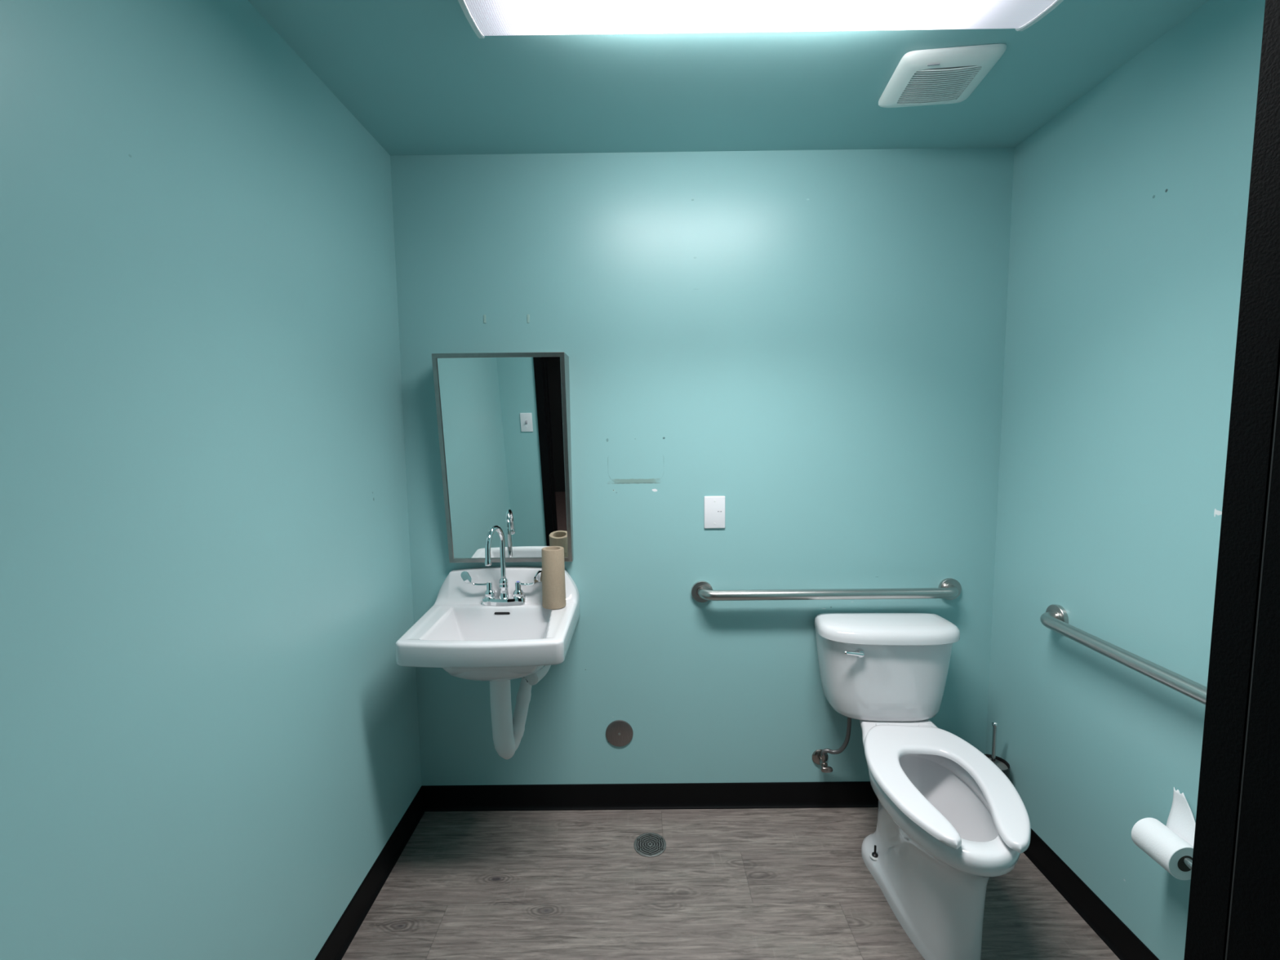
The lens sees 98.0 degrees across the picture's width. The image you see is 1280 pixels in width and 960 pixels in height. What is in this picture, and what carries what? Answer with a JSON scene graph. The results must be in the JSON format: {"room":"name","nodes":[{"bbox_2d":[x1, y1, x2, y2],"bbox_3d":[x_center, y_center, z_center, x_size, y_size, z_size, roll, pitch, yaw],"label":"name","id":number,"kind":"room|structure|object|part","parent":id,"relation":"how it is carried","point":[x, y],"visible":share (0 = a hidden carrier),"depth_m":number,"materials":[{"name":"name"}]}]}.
{"room":"public restroom","nodes":[
{"label":"public restroom","id":0,"kind":"room"},
{"bbox_2d":[0,0,422,959],"bbox_3d":[-0.926,0.148,1.269,0.120,2.440,1.600,-1,5,0],"label":"wall","id":1,"kind":"structure","parent":0,"point":[210,736],"depth_m":1.07,"materials":[{"name":"teal paint"}]},
{"bbox_2d":[314,786,425,959],"bbox_3d":[-0.845,1.314,1.376,0.014,0.098,1.600,-1,5,0],"label":"baseboard","id":2,"kind":"structure","parent":1,"relation":"attached to","point":[340,938],"depth_m":1.75,"materials":[{"name":"black rubber"}]},
{"bbox_2d":[390,147,1014,785],"bbox_3d":[0.231,0.057,2.122,2.429,2.440,0.120,-1,5,0],"label":"wall","id":3,"kind":"structure","parent":0,"point":[812,342],"depth_m":2.03,"materials":[{"name":"teal paint"}]},
{"bbox_2d":[483,314,486,323],"bbox_3d":[-0.559,-0.580,2.003,0.009,0.030,0.002,-1,5,0],"label":"strip","id":4,"kind":"object","parent":3,"relation":"attached to","point":[484,315],"visible":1,"depth_m":2.00,"materials":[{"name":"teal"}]},
{"bbox_2d":[395,566,580,680],"bbox_3d":[-0.492,0.500,1.867,0.528,0.312,0.472,-1,5,0],"label":"sink","id":5,"kind":"object","parent":3,"relation":"attached to","point":[460,635],"visible":0.97,"depth_m":1.88,"materials":[{"name":"white ceramic"}]},
{"bbox_2d":[460,524,542,605],"bbox_3d":[-0.492,0.299,1.998,0.238,0.296,0.196,-5,7,-39],"label":"faucet","id":6,"kind":"object","parent":5,"relation":"on","point":[490,598],"visible":0.98,"depth_m":1.99,"materials":[{"name":"silver metal"}]},
{"bbox_3d":[-0.583,0.378,2.004,0.124,0.104,0.043,-1,5,0],"label":"handle","id":7,"kind":"part","parent":6,"relation":"part of","materials":[{"name":"silver metal"}]},
{"bbox_3d":[-0.502,0.299,1.938,0.039,0.284,0.158,0,5,10],"label":"spout","id":8,"kind":"part","parent":6,"relation":"part of","materials":[{"name":"silver metal"}]},
{"bbox_3d":[-0.490,0.434,2.009,0.155,0.025,0.053,-1,5,0],"label":"plate","id":9,"kind":"part","parent":6,"relation":"part of","materials":[{"name":"silver metal"}]},
{"bbox_3d":[-0.399,0.376,2.004,0.124,0.104,0.043,-1,5,0],"label":"handle","id":10,"kind":"part","parent":6,"relation":"part of","materials":[{"name":"silver metal"}]},
{"bbox_2d":[541,546,565,609],"bbox_3d":[-0.306,0.344,1.969,0.083,0.208,0.083,-1,5,0],"label":"cardboard tube","id":11,"kind":"object","parent":5,"relation":"on","point":[553,586],"visible":1,"depth_m":1.94,"materials":[{"name":"beige cardboard"}]},
{"bbox_2d":[431,351,573,563],"bbox_3d":[-0.481,-0.067,1.991,0.454,0.749,0.119,-1,5,0],"label":"wall mirror","id":12,"kind":"object","parent":3,"relation":"attached to","point":[504,419],"visible":1,"depth_m":1.97,"materials":[{"name":"glass"}]},
{"bbox_2d":[489,665,551,759],"bbox_3d":[-0.393,0.751,1.997,0.109,0.398,0.326,2,6,30],"label":"drain pipe","id":13,"kind":"object","parent":3,"relation":"attached to","point":[508,731],"visible":0.66,"depth_m":1.89,"materials":[{"name":"white"}]},
{"bbox_3d":[-0.352,0.642,2.030,0.077,0.155,0.168,1,6,20],"label":"trap arm","id":14,"kind":"part","parent":13,"relation":"part of","materials":[{"name":"white"}]},
{"bbox_2d":[527,314,529,323],"bbox_3d":[-0.402,-0.581,2.003,0.009,0.030,0.002,-1,5,0],"label":"strip","id":15,"kind":"object","parent":3,"relation":"attached to","point":[528,315],"visible":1,"depth_m":2.00,"materials":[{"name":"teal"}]},
{"bbox_2d":[605,720,633,746],"bbox_3d":[-0.079,0.978,2.142,0.106,0.106,0.008,-1,5,0],"label":"cover","id":16,"kind":"object","parent":3,"relation":"attached to","point":[619,733],"visible":1,"depth_m":2.14,"materials":[{"name":"metal"}]},
{"bbox_2d":[422,781,878,811],"bbox_3d":[0.244,1.229,2.162,2.189,0.098,0.014,-1,5,0],"label":"baseboard","id":17,"kind":"structure","parent":3,"relation":"attached to","point":[848,794],"depth_m":2.16,"materials":[{"name":"black rubber"}]},
{"bbox_2d":[704,496,724,528],"bbox_3d":[0.277,0.120,2.063,0.078,0.121,0.008,-1,5,0],"label":"wall plate","id":18,"kind":"object","parent":3,"relation":"attached to","point":[714,506],"visible":1,"depth_m":2.06,"materials":[{"name":"white plastic"}]},
{"bbox_2d":[691,577,961,602],"bbox_3d":[0.698,0.417,2.055,1.010,0.081,0.077,-1,5,0],"label":"grab bar","id":19,"kind":"object","parent":3,"relation":"attached to","point":[949,588],"visible":1,"depth_m":2.02,"materials":[{"name":"silver metal"}]},
{"bbox_2d":[812,717,851,773],"bbox_3d":[0.722,0.964,2.095,0.116,0.287,0.096,-1,5,0],"label":"supply valve","id":20,"kind":"object","parent":3,"relation":"attached to","point":[820,757],"visible":0.93,"depth_m":2.09,"materials":[{"name":"silver metal"}]},
{"bbox_3d":[0.699,1.083,2.078,0.044,0.021,0.016,-1,5,0],"label":"handle","id":21,"kind":"part","parent":20,"relation":"part of","materials":[{"name":"silver metal"}]},
{"bbox_2d":[248,0,1208,155],"bbox_3d":[0.214,-1.129,1.149,2.429,0.100,1.840,-1,5,0],"label":"ceiling","id":22,"kind":"structure","parent":0,"point":[416,75],"depth_m":1.54,"materials":[{"name":"teal paint"}]},
{"bbox_2d":[457,0,1063,38],"bbox_3d":[0.259,-1.042,1.152,1.278,0.074,0.340,-1,5,0],"label":"ceiling light","id":23,"kind":"object","parent":22,"relation":"attached to","point":[485,17],"visible":1,"depth_m":1.23,"materials":[{"name":"white plastic"}]},
{"bbox_2d":[878,44,1006,107],"bbox_3d":[0.827,-1.108,1.548,0.256,0.029,0.244,0,5,6],"label":"exhaust fan","id":24,"kind":"object","parent":22,"relation":"attached to","point":[949,75],"visible":1,"depth_m":1.51,"materials":[{"name":"white plastic"}]},
{"bbox_2d":[341,807,1119,959],"bbox_3d":[0.243,1.395,1.441,2.429,0.100,1.720,-1,5,0],"label":"floor","id":25,"kind":"structure","parent":0,"point":[767,883],"depth_m":1.75,"materials":[{"name":"grey wood"}]},
{"bbox_2d":[633,832,666,857],"bbox_3d":[0.036,1.296,1.976,0.115,0.004,0.115,-1,5,0],"label":"floor drain","id":26,"kind":"object","parent":25,"relation":"on","point":[647,844],"visible":1,"depth_m":1.97,"materials":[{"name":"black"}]},
{"bbox_2d":[814,612,1031,959],"bbox_3d":[0.883,0.916,1.735,0.483,0.784,0.803,-1,5,0],"label":"toilet","id":27,"kind":"object","parent":25,"relation":"on","point":[950,821],"visible":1,"depth_m":1.71,"materials":[{"name":"white ceramic"}]},
{"bbox_3d":[0.733,0.595,1.905,0.081,0.033,0.030,-1,5,-6],"label":"flush lever","id":28,"kind":"part","parent":27,"relation":"part of","materials":[{"name":"silver metal"}]},
{"bbox_3d":[0.886,0.697,2.009,0.462,0.294,0.203,-1,5,0],"label":"tank","id":29,"kind":"part","parent":27,"relation":"part of","materials":[{"name":"white ceramic"}]},
{"bbox_3d":[0.879,0.525,1.986,0.483,0.051,0.230,-1,5,0],"label":"tank lid","id":30,"kind":"part","parent":27,"relation":"part of","materials":[{"name":"white ceramic"}]},
{"bbox_3d":[0.876,1.090,1.738,0.358,0.438,0.777,-1,5,0],"label":"bowl","id":31,"kind":"part","parent":27,"relation":"part of","materials":[{"name":"white ceramic"}]},
{"bbox_3d":[0.870,0.859,1.607,0.377,0.020,0.556,-1,5,0],"label":"seat","id":32,"kind":"part","parent":27,"relation":"part of","materials":[{"name":"white plastic"}]},
{"bbox_2d":[984,754,1010,779],"bbox_3d":[1.271,1.146,2.010,0.104,0.267,0.104,-1,5,0],"label":"brush holder","id":33,"kind":"object","parent":25,"relation":"on","point":[1006,772],"visible":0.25,"depth_m":2.00,"materials":[{"name":"black plastic"}]},
{"bbox_2d":[988,721,1008,769],"bbox_3d":[1.270,1.059,2.002,0.091,0.394,0.091,-1,5,0],"label":"toilet brush","id":34,"kind":"object","parent":33,"relation":"in","point":[999,764],"visible":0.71,"depth_m":1.99,"materials":[{"name":"grey metal"}]},
{"bbox_3d":[1.270,1.039,2.001,0.012,0.342,0.012,-1,5,0],"label":"handle","id":35,"kind":"part","parent":34,"relation":"part of","materials":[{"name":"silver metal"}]},
{"bbox_3d":[1.268,0.873,1.985,0.021,0.022,0.021,-1,5,0],"label":"knob","id":36,"kind":"part","parent":34,"relation":"part of","materials":[{"name":"silver metal"}]},
{"bbox_2d":[985,0,1265,959],"bbox_3d":[1.383,0.123,1.262,0.120,2.440,1.600,-1,5,0],"label":"wall","id":37,"kind":"structure","parent":0,"point":[1130,204],"depth_m":1.52,"materials":[{"name":"teal paint"}]},
{"bbox_2d":[1023,828,1159,959],"bbox_3d":[1.330,1.289,1.369,0.014,0.098,1.600,-1,5,0],"label":"baseboard","id":38,"kind":"structure","parent":37,"relation":"attached to","point":[1125,944],"depth_m":1.66,"materials":[{"name":"black rubber"}]},
{"bbox_2d":[1040,604,1207,705],"bbox_3d":[1.289,0.485,1.232,0.077,0.081,1.148,-1,5,0],"label":"grab bar","id":39,"kind":"object","parent":37,"relation":"attached to","point":[1055,618],"visible":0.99,"depth_m":1.45,"materials":[{"name":"silver metal"}]},
{"bbox_2d":[1182,857,1192,870],"bbox_3d":[1.296,0.883,1.308,0.071,0.052,0.174,-1,5,0],"label":"toilet paper holder","id":40,"kind":"object","parent":37,"relation":"attached to","point":[1187,861],"visible":0.02,"depth_m":1.28,"materials":[{"name":"grey metal"}]},
{"bbox_2d":[1131,786,1195,879],"bbox_3d":[1.278,0.848,1.338,0.099,0.164,0.100,-1,5,0],"label":"toilet paper roll","id":41,"kind":"object","parent":40,"relation":"on","point":[1169,844],"visible":0.91,"depth_m":1.34,"materials":[{"name":"white paper"}]},
{"bbox_3d":[0.227,0.214,0.409,2.429,2.440,0.120,-1,5,0],"label":"wall","id":42,"kind":"structure","parent":0,"visible":0},
{"bbox_2d":[1183,0,1279,959],"bbox_3d":[-0.050,0.346,0.421,1.182,2.179,0.148,-1,5,0],"label":"trim","id":43,"kind":"structure","parent":42,"relation":"attached to","point":[1233,912],"depth_m":0.44,"materials":[{"name":"black paint"}]}
]}

